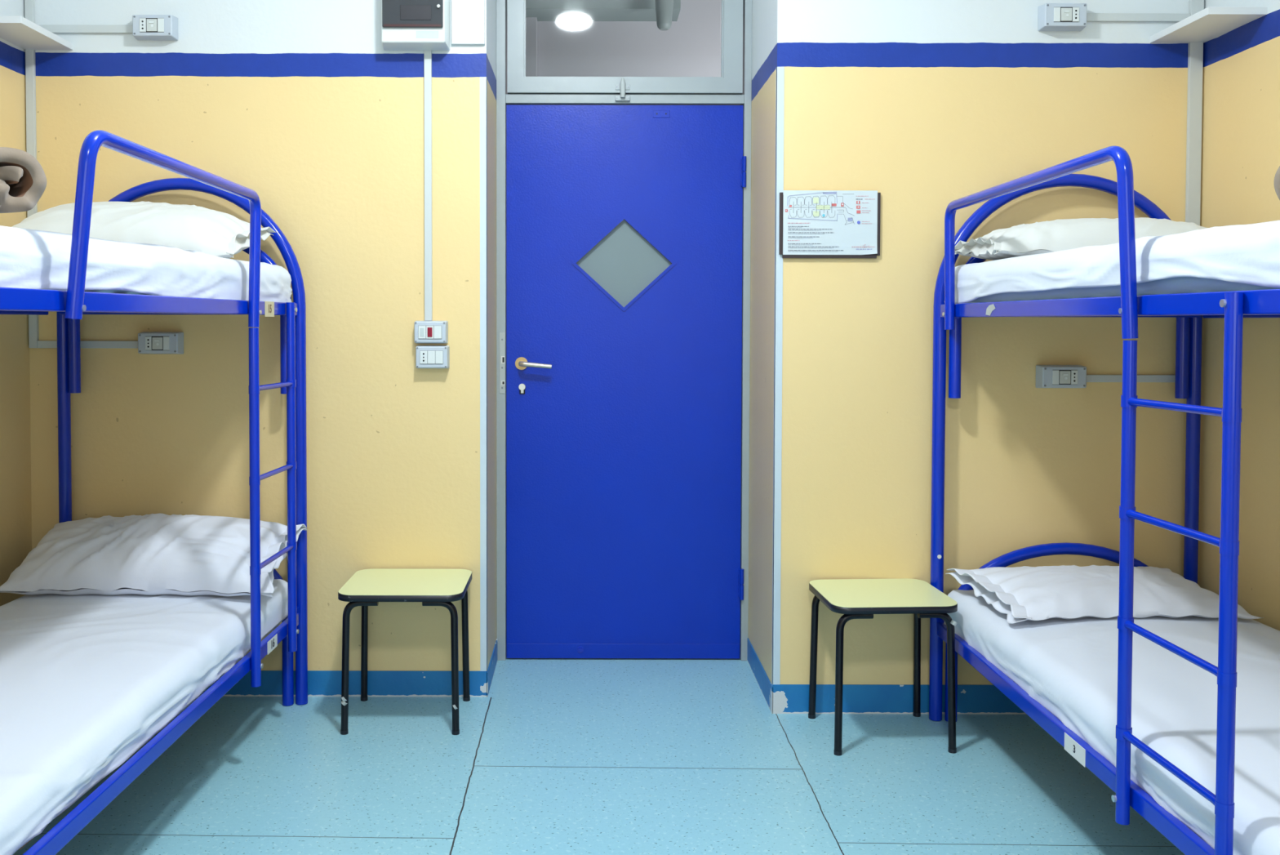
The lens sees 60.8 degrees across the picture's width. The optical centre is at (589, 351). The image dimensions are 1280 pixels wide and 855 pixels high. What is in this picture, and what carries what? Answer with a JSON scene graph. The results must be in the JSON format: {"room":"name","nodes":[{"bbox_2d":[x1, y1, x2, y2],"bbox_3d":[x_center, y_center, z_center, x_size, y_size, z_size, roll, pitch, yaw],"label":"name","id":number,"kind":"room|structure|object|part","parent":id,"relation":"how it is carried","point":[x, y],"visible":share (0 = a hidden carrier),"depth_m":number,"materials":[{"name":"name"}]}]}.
{"room":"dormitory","nodes":[
{"label":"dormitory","id":0,"kind":"room"},
{"bbox_2d":[0,0,31,605],"bbox_3d":[-1.979,-0.294,1.077,0.150,3.100,6.370,0,2,0],"label":"wall","id":1,"kind":"structure","parent":0,"point":[15,506],"depth_m":3.60,"materials":[{"name":"beige paint"}]},
{"bbox_2d":[0,16,72,50],"bbox_3d":[-1.823,-1.022,3.513,0.160,0.022,0.337,0,2,0],"label":"corner shelf","id":2,"kind":"object","parent":1,"relation":"attached to","point":[19,31],"visible":1,"depth_m":3.51,"materials":[{"name":"white paint"}]},
{"bbox_2d":[29,0,496,670],"bbox_3d":[-1.126,-0.374,3.981,1.556,3.100,0.561,0,2,0],"label":"wall","id":3,"kind":"structure","parent":0,"point":[302,105],"depth_m":3.71,"materials":[{"name":"beige paint"}]},
{"bbox_2d":[24,0,39,347],"bbox_3d":[-1.884,-0.964,3.676,0.028,1.907,0.014,0,2,0],"label":"cable conduit","id":4,"kind":"object","parent":3,"relation":"attached to","point":[29,5],"visible":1,"depth_m":3.67,"materials":[{"name":"grey plastic"}]},
{"bbox_2d":[39,25,132,33],"bbox_3d":[-1.698,-1.085,3.674,0.342,0.026,0.012,0,2,0],"label":"cable conduit","id":5,"kind":"object","parent":3,"relation":"attached to","point":[53,28],"visible":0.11,"depth_m":3.67,"materials":[{"name":"grey plastic"}]},
{"bbox_2d":[37,340,137,348],"bbox_3d":[-1.696,-0.023,3.703,0.350,0.025,0.012,0,2,0],"label":"cable conduit","id":6,"kind":"object","parent":3,"relation":"attached to","point":[41,344],"visible":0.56,"depth_m":3.70,"materials":[{"name":"grey plastic"}]},
{"bbox_2d":[132,14,177,40],"bbox_3d":[-1.456,-1.086,3.652,0.139,0.077,0.056,0,2,0],"label":"wall socket","id":7,"kind":"object","parent":3,"relation":"attached to","point":[144,27],"visible":1,"depth_m":3.63,"materials":[{"name":"grey plastic"}]},
{"bbox_3d":[-1.456,-1.085,3.632,0.080,0.047,0.005,0,2,0],"label":"module frame","id":8,"kind":"part","parent":7,"relation":"part of","materials":[{"name":"black"}]},
{"bbox_2d":[137,331,183,354],"bbox_3d":[-1.449,-0.027,3.682,0.141,0.075,0.056,0,2,0],"label":"wall socket","id":9,"kind":"object","parent":3,"relation":"attached to","point":[148,342],"visible":1,"depth_m":3.66,"materials":[{"name":"grey plastic"}]},
{"bbox_3d":[-1.449,-0.026,3.661,0.080,0.047,0.005,0,2,0],"label":"module frame","id":10,"kind":"part","parent":9,"relation":"part of","materials":[{"name":"black plastic"}]},
{"bbox_2d":[202,670,487,696],"bbox_3d":[-1.128,1.139,3.740,1.558,0.088,0.004,0,2,0],"label":"baseboard","id":11,"kind":"structure","parent":3,"relation":"attached to","point":[320,682],"depth_m":3.74,"materials":[{"name":"paint"}]},
{"bbox_2d":[381,0,449,50],"bbox_3d":[-0.581,-1.217,3.624,0.225,0.411,0.105,0,2,0],"label":"breaker panel","id":12,"kind":"object","parent":3,"relation":"attached to","point":[406,24],"visible":1,"depth_m":3.60,"materials":[{"name":"white plastic"}]},
{"bbox_2d":[423,49,432,320],"bbox_3d":[-0.544,-0.567,3.689,0.025,0.926,0.012,0,2,0],"label":"cable conduit","id":13,"kind":"object","parent":3,"relation":"attached to","point":[427,53],"visible":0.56,"depth_m":3.68,"materials":[{"name":"grey plastic"}]},
{"bbox_2d":[413,320,448,343],"bbox_3d":[-0.535,-0.064,3.686,0.112,0.077,0.046,0,2,0],"label":"light switch","id":14,"kind":"object","parent":3,"relation":"attached to","point":[424,331],"visible":1,"depth_m":3.67,"materials":[{"name":"grey plastic"}]},
{"bbox_3d":[-0.535,-0.064,3.670,0.079,0.045,0.005,0,2,0],"label":"module frame","id":15,"kind":"part","parent":14,"relation":"part of","materials":[{"name":"grey plastic"}]},
{"bbox_2d":[415,345,449,368],"bbox_3d":[-0.530,0.020,3.689,0.112,0.078,0.044,0,2,0],"label":"light switch","id":16,"kind":"object","parent":3,"relation":"attached to","point":[426,356],"visible":1,"depth_m":3.67,"materials":[{"name":"grey plastic"}]},
{"bbox_3d":[-0.530,0.021,3.672,0.079,0.045,0.005,0,2,0],"label":"module frame","id":17,"kind":"part","parent":16,"relation":"part of","materials":[{"name":"grey plastic"}]},
{"bbox_2d":[451,0,484,44],"bbox_3d":[-0.407,-1.234,3.669,0.112,0.401,0.014,0,2,0],"label":"blank cover plate","id":18,"kind":"object","parent":3,"relation":"attached to","point":[468,16],"visible":1,"depth_m":3.67,"materials":[{"name":"white plastic"}]},
{"bbox_2d":[480,76,487,671],"bbox_3d":[-0.359,0.085,3.718,0.024,2.024,0.014,0,2,0],"label":"trim","id":19,"kind":"structure","parent":3,"relation":"attached to","point":[483,80],"depth_m":3.71,"materials":[{"name":"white plastic"}]},
{"bbox_2d":[486,638,497,696],"bbox_3d":[-0.349,1.138,3.944,0.004,0.083,0.411,0,2,0],"label":"baseboard","id":20,"kind":"structure","parent":3,"relation":"attached to","point":[491,670],"depth_m":3.92,"materials":[{"name":"paint"}]},
{"bbox_2d":[525,17,537,76],"bbox_3d":[-0.424,-0.391,6.252,0.250,3.010,0.080,0,2,0],"label":"wall","id":21,"kind":"structure","parent":0,"point":[531,22],"depth_m":6.17,"materials":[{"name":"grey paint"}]},
{"bbox_2d":[13,657,1185,854],"bbox_3d":[0.037,1.271,2.487,4.190,0.100,9.100,0,2,0],"label":"floor","id":22,"kind":"structure","parent":0,"point":[560,756],"depth_m":3.05,"materials":[{"name":"blue tile"}]},
{"bbox_2d":[0,129,307,854],"bbox_3d":[-1.362,0.331,2.647,0.903,1.761,2.060,0,2,2],"label":"bunk bed","id":23,"kind":"object","parent":22,"relation":"on","point":[69,305],"visible":0.64,"depth_m":3.08,"materials":[{"name":"blue metal"}]},
{"bbox_3d":[-1.803,-0.112,2.615,0.022,0.040,1.895,0,2,2],"label":"rail","id":24,"kind":"part","parent":23,"relation":"part of","materials":[{"name":"blue metal"}]},
{"bbox_2d":[84,289,151,295],"bbox_3d":[-1.393,-0.174,2.644,0.752,0.082,1.860,0,2,2],"label":"mattress","id":25,"kind":"object","parent":23,"relation":"on","point":[91,291],"visible":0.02,"depth_m":2.39,"materials":[{"name":"blue"}]},
{"bbox_2d":[0,225,292,302],"bbox_3d":[-1.395,-0.193,2.646,0.813,0.147,1.922,0,2,2],"label":"sheet","id":26,"kind":"object","parent":25,"relation":"on","point":[32,259],"visible":0.77,"depth_m":2.40,"materials":[{"name":"white fabric"}]},
{"bbox_2d":[0,146,46,213],"bbox_3d":[-1.305,-0.322,2.192,0.516,0.139,0.158,1,2,32],"label":"rolled blanket","id":27,"kind":"object","parent":26,"relation":"on","point":[23,180],"visible":1,"depth_m":2.09,"materials":[{"name":"brown fabric"}]},
{"bbox_2d":[12,200,275,258],"bbox_3d":[-1.413,-0.372,3.406,0.758,0.202,0.390,0,2,1],"label":"pillow","id":28,"kind":"object","parent":26,"relation":"on","point":[184,227],"visible":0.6,"depth_m":3.27,"materials":[{"name":"white fabric"}]},
{"bbox_3d":[-0.985,-0.110,2.592,0.022,0.040,1.895,0,2,2],"label":"rail","id":29,"kind":"part","parent":23,"relation":"part of","materials":[{"name":"blue metal"}]},
{"bbox_3d":[-1.366,-0.138,3.605,0.780,0.034,0.020,0,2,2],"label":"cross rail","id":30,"kind":"part","parent":23,"relation":"part of","materials":[{"name":"blue metal"}]},
{"bbox_3d":[-0.987,0.902,2.620,0.022,0.040,1.895,0,2,2],"label":"rail","id":31,"kind":"part","parent":23,"relation":"part of","materials":[{"name":"blue metal"}]},
{"bbox_3d":[-0.943,-0.246,2.562,0.064,0.385,1.045,0,2,2],"label":"guard rail","id":32,"kind":"part","parent":23,"relation":"part of","materials":[{"name":"blue metal"}]},
{"bbox_3d":[-1.365,-0.141,3.633,0.751,0.563,0.037,0,2,2],"label":"headboard","id":33,"kind":"part","parent":23,"relation":"part of","materials":[{"name":"blue metal"}]},
{"bbox_3d":[-0.942,0.402,3.260,0.028,1.100,0.372,0,2,2],"label":"ladder frame","id":34,"kind":"part","parent":23,"relation":"part of","materials":[{"name":"blue metal"}]},
{"bbox_3d":[-1.367,0.895,3.662,0.751,0.576,0.037,0,2,2],"label":"headboard","id":35,"kind":"part","parent":23,"relation":"part of","materials":[{"name":"blue metal"}]},
{"bbox_3d":[-1.395,0.837,2.672,0.740,0.084,1.860,0,2,2],"label":"mattress","id":36,"kind":"object","parent":23,"relation":"on","visible":0},
{"bbox_2d":[0,578,288,854],"bbox_3d":[-1.398,0.819,2.673,0.816,0.141,1.921,0,2,2],"label":"sheet","id":37,"kind":"object","parent":36,"relation":"on","point":[86,681],"visible":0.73,"depth_m":2.61,"materials":[{"name":"white fabric"}]},
{"bbox_2d":[0,512,307,596],"bbox_3d":[-1.369,0.634,3.459,0.858,0.224,0.373,0,2,2],"label":"pillow","id":38,"kind":"object","parent":37,"relation":"on","point":[152,553],"visible":0.91,"depth_m":3.32,"materials":[{"name":"white fabric"}]},
{"bbox_2d":[337,568,471,734],"bbox_3d":[-0.590,0.969,3.549,0.392,0.443,0.355,0,2,0],"label":"stool","id":39,"kind":"object","parent":22,"relation":"on","point":[365,588],"visible":1,"depth_m":3.44,"materials":[{"name":"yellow laminate"}]},
{"bbox_3d":[-0.718,0.983,3.404,0.115,0.422,0.033,0,2,0],"label":"leg","id":40,"kind":"part","parent":39,"relation":"part of","materials":[{"name":"black metal"}]},
{"bbox_3d":[-0.718,0.975,3.693,0.115,0.422,0.033,0,2,0],"label":"leg","id":41,"kind":"part","parent":39,"relation":"part of","materials":[{"name":"black metal"}]},
{"bbox_3d":[-0.590,0.759,3.543,0.392,0.020,0.355,0,2,0],"label":"seat panel","id":42,"kind":"part","parent":39,"relation":"part of","materials":[{"name":"yellow laminate"}]},
{"bbox_3d":[-0.590,0.748,3.542,0.390,0.002,0.353,0,2,0],"label":"seat","id":43,"kind":"part","parent":39,"relation":"part of","materials":[{"name":"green laminate"}]},
{"bbox_3d":[-0.462,0.984,3.404,0.115,0.422,0.033,0,2,0],"label":"leg","id":44,"kind":"part","parent":39,"relation":"part of","materials":[{"name":"black metal"}]},
{"bbox_3d":[-0.462,0.976,3.693,0.115,0.422,0.033,0,2,0],"label":"leg","id":45,"kind":"part","parent":39,"relation":"part of","materials":[{"name":"black metal"}]},
{"bbox_2d":[808,577,957,755],"bbox_3d":[0.908,0.974,3.402,0.385,0.447,0.345,0,2,-3],"label":"stool","id":46,"kind":"object","parent":22,"relation":"on","point":[855,598],"visible":1,"depth_m":3.30,"materials":[{"name":"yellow laminate"}]},
{"bbox_3d":[0.773,0.980,3.540,0.115,0.426,0.033,0,2,-3],"label":"leg","id":47,"kind":"part","parent":46,"relation":"part of","materials":[{"name":"black metal"}]},
{"bbox_3d":[0.789,0.989,3.251,0.115,0.426,0.033,0,2,-3],"label":"leg","id":48,"kind":"part","parent":46,"relation":"part of","materials":[{"name":"black metal"}]},
{"bbox_3d":[0.908,0.762,3.397,0.385,0.020,0.345,0,2,-3],"label":"seat panel","id":49,"kind":"part","parent":46,"relation":"part of","materials":[{"name":"yellow laminate"}]},
{"bbox_3d":[0.908,0.751,3.396,0.383,0.002,0.343,0,2,-3],"label":"seat","id":50,"kind":"part","parent":46,"relation":"part of","materials":[{"name":"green laminate"}]},
{"bbox_3d":[1.028,0.981,3.554,0.115,0.426,0.033,0,2,-3],"label":"leg","id":51,"kind":"part","parent":46,"relation":"part of","materials":[{"name":"black metal"}]},
{"bbox_3d":[1.043,0.989,3.265,0.115,0.426,0.033,0,2,-3],"label":"leg","id":52,"kind":"part","parent":46,"relation":"part of","materials":[{"name":"black metal"}]},
{"bbox_2d":[928,146,1279,854],"bbox_3d":[1.521,0.340,2.503,0.905,1.762,2.061,0,2,0],"label":"bunk bed","id":53,"kind":"object","parent":22,"relation":"on","point":[1188,309],"visible":0.77,"depth_m":2.23,"materials":[{"name":"blue metal"}]},
{"bbox_3d":[1.092,-0.240,2.763,0.047,0.400,1.123,0,2,0],"label":"guard rail","id":54,"kind":"part","parent":53,"relation":"part of","materials":[{"name":"blue metal"}]},
{"bbox_3d":[1.535,0.904,3.517,0.768,0.577,0.038,0,2,0],"label":"headboard","id":55,"kind":"part","parent":53,"relation":"part of","materials":[{"name":"blue metal"}]},
{"bbox_3d":[1.537,-0.132,3.488,0.768,0.564,0.038,0,2,0],"label":"headboard","id":56,"kind":"part","parent":53,"relation":"part of","materials":[{"name":"blue metal"}]},
{"bbox_3d":[1.125,0.911,2.506,0.022,0.042,1.940,0,2,0],"label":"rail","id":57,"kind":"part","parent":53,"relation":"part of","materials":[{"name":"blue metal"}]},
{"bbox_3d":[1.127,-0.100,2.478,0.022,0.042,1.940,0,2,0],"label":"rail","id":58,"kind":"part","parent":53,"relation":"part of","materials":[{"name":"blue metal"}]},
{"bbox_2d":[967,276,1279,302],"bbox_3d":[1.532,-0.164,2.499,0.780,0.083,1.860,0,2,0],"label":"mattress","id":59,"kind":"object","parent":53,"relation":"on","point":[1178,284],"visible":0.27,"depth_m":2.24,"materials":[{"name":"blue"}]},
{"bbox_2d":[955,220,1279,303],"bbox_3d":[1.540,-0.188,2.507,0.839,0.142,1.934,0,2,0],"label":"sheet","id":60,"kind":"object","parent":59,"relation":"on","point":[1247,254],"visible":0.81,"depth_m":2.21,"materials":[{"name":"white fabric"}]},
{"bbox_2d":[955,217,1208,260],"bbox_3d":[1.524,-0.328,3.262,0.777,0.135,0.400,0,2,0],"label":"pillow","id":61,"kind":"object","parent":60,"relation":"on","point":[1043,237],"visible":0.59,"depth_m":3.12,"materials":[{"name":"white fabric"}]},
{"bbox_2d":[1273,166,1279,199],"bbox_3d":[1.478,-0.310,2.028,0.512,0.147,0.147,-1,2,-32],"label":"rolled blanket","id":62,"kind":"object","parent":60,"relation":"on","point":[1277,178],"visible":1,"depth_m":1.95,"materials":[{"name":"brown fabric"}]},
{"bbox_3d":[1.538,-0.126,3.460,0.802,0.036,0.020,0,2,0],"label":"cross rail","id":63,"kind":"part","parent":53,"relation":"part of","materials":[{"name":"blue metal"}]},
{"bbox_3d":[1.103,0.452,2.059,0.028,1.115,0.380,0,2,0],"label":"ladder frame","id":64,"kind":"part","parent":53,"relation":"part of","materials":[{"name":"blue metal"}]},
{"bbox_3d":[1.959,-0.099,2.483,0.022,0.042,1.940,0,2,0],"label":"rail","id":65,"kind":"part","parent":53,"relation":"part of","materials":[{"name":"blue metal"}]},
{"bbox_3d":[1.538,0.847,2.532,0.764,0.085,1.870,0,2,0],"label":"mattress","id":66,"kind":"object","parent":53,"relation":"on","visible":0},
{"bbox_2d":[943,589,1279,854],"bbox_3d":[1.539,0.832,2.535,0.833,0.137,1.931,0,2,0],"label":"sheet","id":67,"kind":"object","parent":66,"relation":"on","point":[1068,666],"visible":0.59,"depth_m":2.52,"materials":[{"name":"white fabric"}]},
{"bbox_2d":[945,564,1262,623],"bbox_3d":[1.513,0.709,3.254,0.745,0.093,0.440,0,2,-6],"label":"pillow","id":68,"kind":"object","parent":67,"relation":"on","point":[1024,593],"visible":0.91,"depth_m":3.15,"materials":[{"name":"white fabric"}]},
{"bbox_2d":[525,0,680,21],"bbox_3d":[-1.346,-2.187,6.116,3.700,0.595,0.250,0,2,0],"label":"beam","id":69,"kind":"structure","parent":0,"point":[543,10],"depth_m":6.03,"materials":[{"name":"grey paint"}]},
{"bbox_2d":[537,0,721,305],"bbox_3d":[0.002,-0.838,6.329,6.400,3.900,0.100,0,2,0],"label":"wall","id":70,"kind":"structure","parent":0,"point":[691,46],"depth_m":6.25,"materials":[{"name":"grey paint"}]},
{"bbox_2d":[748,0,1188,684],"bbox_3d":[1.297,-0.367,3.903,1.378,3.100,0.717,0,2,0],"label":"wall","id":71,"kind":"structure","parent":0,"point":[926,105],"depth_m":3.56,"materials":[{"name":"beige paint"}]},
{"bbox_2d":[746,637,773,713],"bbox_3d":[0.603,1.139,3.866,0.004,0.088,0.567,0,2,0],"label":"baseboard","id":72,"kind":"structure","parent":71,"relation":"attached to","point":[758,671],"depth_m":3.82,"materials":[{"name":"paint"}]},
{"bbox_2d":[771,66,784,684],"bbox_3d":[0.618,0.097,3.562,0.024,2.034,0.014,0,2,0],"label":"trim","id":73,"kind":"structure","parent":71,"relation":"attached to","point":[780,81],"depth_m":3.56,"materials":[{"name":"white plastic"}]},
{"bbox_2d":[778,190,880,258],"bbox_3d":[0.781,-0.410,3.534,0.326,0.218,0.018,0,2,0],"label":"evacuation plan","id":74,"kind":"object","parent":71,"relation":"attached to","point":[814,224],"visible":1,"depth_m":3.53,"materials":[{"name":"grey paper"}]},
{"bbox_2d":[772,684,1025,713],"bbox_3d":[1.293,1.145,3.584,1.380,0.096,0.004,0,2,0],"label":"baseboard","id":75,"kind":"structure","parent":71,"relation":"attached to","point":[786,698],"depth_m":3.58,"materials":[{"name":"paint"}]},
{"bbox_2d":[1035,364,1086,387],"bbox_3d":[1.531,0.083,3.529,0.149,0.075,0.056,0,2,0],"label":"wall socket","id":76,"kind":"object","parent":71,"relation":"attached to","point":[1046,375],"visible":1,"depth_m":3.51,"materials":[{"name":"grey plastic"}]},
{"bbox_3d":[1.531,0.084,3.508,0.080,0.047,0.005,0,2,0],"label":"module frame","id":77,"kind":"part","parent":76,"relation":"part of","materials":[{"name":"black"}]},
{"bbox_2d":[1037,3,1087,31],"bbox_3d":[1.521,-1.073,3.496,0.141,0.080,0.056,0,2,0],"label":"wall socket","id":78,"kind":"object","parent":71,"relation":"attached to","point":[1051,16],"visible":1,"depth_m":3.47,"materials":[{"name":"grey plastic"}]},
{"bbox_3d":[1.521,-1.072,3.476,0.080,0.047,0.005,0,2,0],"label":"module frame","id":79,"kind":"part","parent":78,"relation":"part of","materials":[{"name":"black"}]},
{"bbox_2d":[1086,374,1175,382],"bbox_3d":[1.771,0.089,3.550,0.328,0.024,0.012,0,2,0],"label":"cable conduit","id":80,"kind":"object","parent":71,"relation":"attached to","point":[1090,378],"visible":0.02,"depth_m":3.54,"materials":[{"name":"grey plastic"}]},
{"bbox_2d":[1086,13,1190,22],"bbox_3d":[1.765,-1.076,3.518,0.344,0.025,0.012,0,2,0],"label":"cable conduit","id":81,"kind":"object","parent":71,"relation":"attached to","point":[1091,17],"visible":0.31,"depth_m":3.51,"materials":[{"name":"grey plastic"}]},
{"bbox_2d":[1185,0,1204,226],"bbox_3d":[1.959,-0.901,3.522,0.042,2.007,0.014,0,2,0],"label":"cable conduit","id":82,"kind":"object","parent":71,"relation":"attached to","point":[1195,50],"visible":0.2,"depth_m":3.52,"materials":[{"name":"grey plastic"}]},
{"bbox_2d":[1197,0,1279,630],"bbox_3d":[2.061,-0.286,1.077,0.150,3.100,6.370,0,2,0],"label":"wall","id":83,"kind":"structure","parent":0,"point":[1240,162],"depth_m":3.29,"materials":[{"name":"beige paint"}]},
{"bbox_2d":[1150,7,1266,43],"bbox_3d":[1.901,-1.002,3.359,0.173,0.022,0.334,0,2,0],"label":"corner shelf","id":84,"kind":"object","parent":83,"relation":"attached to","point":[1208,24],"visible":1,"depth_m":3.31,"materials":[{"name":"white paint"}]},
{"bbox_3d":[0.005,-2.508,5.267,6.600,0.100,2.130,0,2,0],"label":"ceiling","id":85,"kind":"structure","parent":0,"visible":0},
{"bbox_2d":[654,0,673,31],"bbox_3d":[0.444,-2.102,5.843,0.179,0.752,0.100,0,2,0],"label":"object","id":86,"kind":"object","parent":85,"relation":"hanging from","point":[664,8],"visible":1,"depth_m":5.82,"materials":[{"name":"grey metal"}]},
{"bbox_3d":[0.133,-1.866,4.142,0.956,0.120,0.154,0,2,0],"label":"wall","id":87,"kind":"structure","parent":0,"visible":0},
{"bbox_2d":[496,0,752,660],"bbox_3d":[0.130,-0.315,4.125,0.956,2.980,0.148,0,2,0],"label":"door","id":88,"kind":"structure","parent":87,"relation":"in","point":[623,430],"depth_m":4.12,"materials":[{"name":"blue paint"}]},
{"bbox_3d":[-0.327,0.044,4.106,0.021,0.230,0.004,0,2,0],"label":"strike plate","id":89,"kind":"part","parent":88,"relation":"part of","materials":[{"name":"grey metal"}]},
{"bbox_3d":[-0.202,0.052,4.086,0.125,0.028,0.050,0,2,0],"label":"lever","id":90,"kind":"part","parent":88,"relation":"part of","materials":[{"name":"beige"}]},
{"bbox_3d":[0.131,1.141,4.148,0.882,0.056,0.004,0,2,0],"label":"kick plate","id":91,"kind":"part","parent":88,"relation":"part of","materials":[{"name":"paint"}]},
{"bbox_3d":[0.132,-0.331,4.127,0.362,0.332,0.005,0,2,0],"label":"diamond pane","id":92,"kind":"part","parent":88,"relation":"part of","materials":[{"name":"grey glass"}]},
{"bbox_3d":[0.132,-0.331,4.107,0.397,0.364,0.005,0,2,0],"label":"pane trim","id":93,"kind":"part","parent":88,"relation":"part of","materials":[{"name":"paint"}]},
{"bbox_2d":[506,0,742,101],"bbox_3d":[0.135,-1.343,4.072,0.878,0.817,0.075,0,2,0],"label":"window","id":94,"kind":"structure","parent":88,"relation":"attached to","point":[730,82],"depth_m":4.07,"materials":[{"name":"grey paint"}]},
{"bbox_3d":[0.272,-0.889,4.092,0.064,0.026,0.004,0,2,0],"label":"plate","id":95,"kind":"part","parent":88,"relation":"part of","materials":[{"name":"paint"}]}
]}

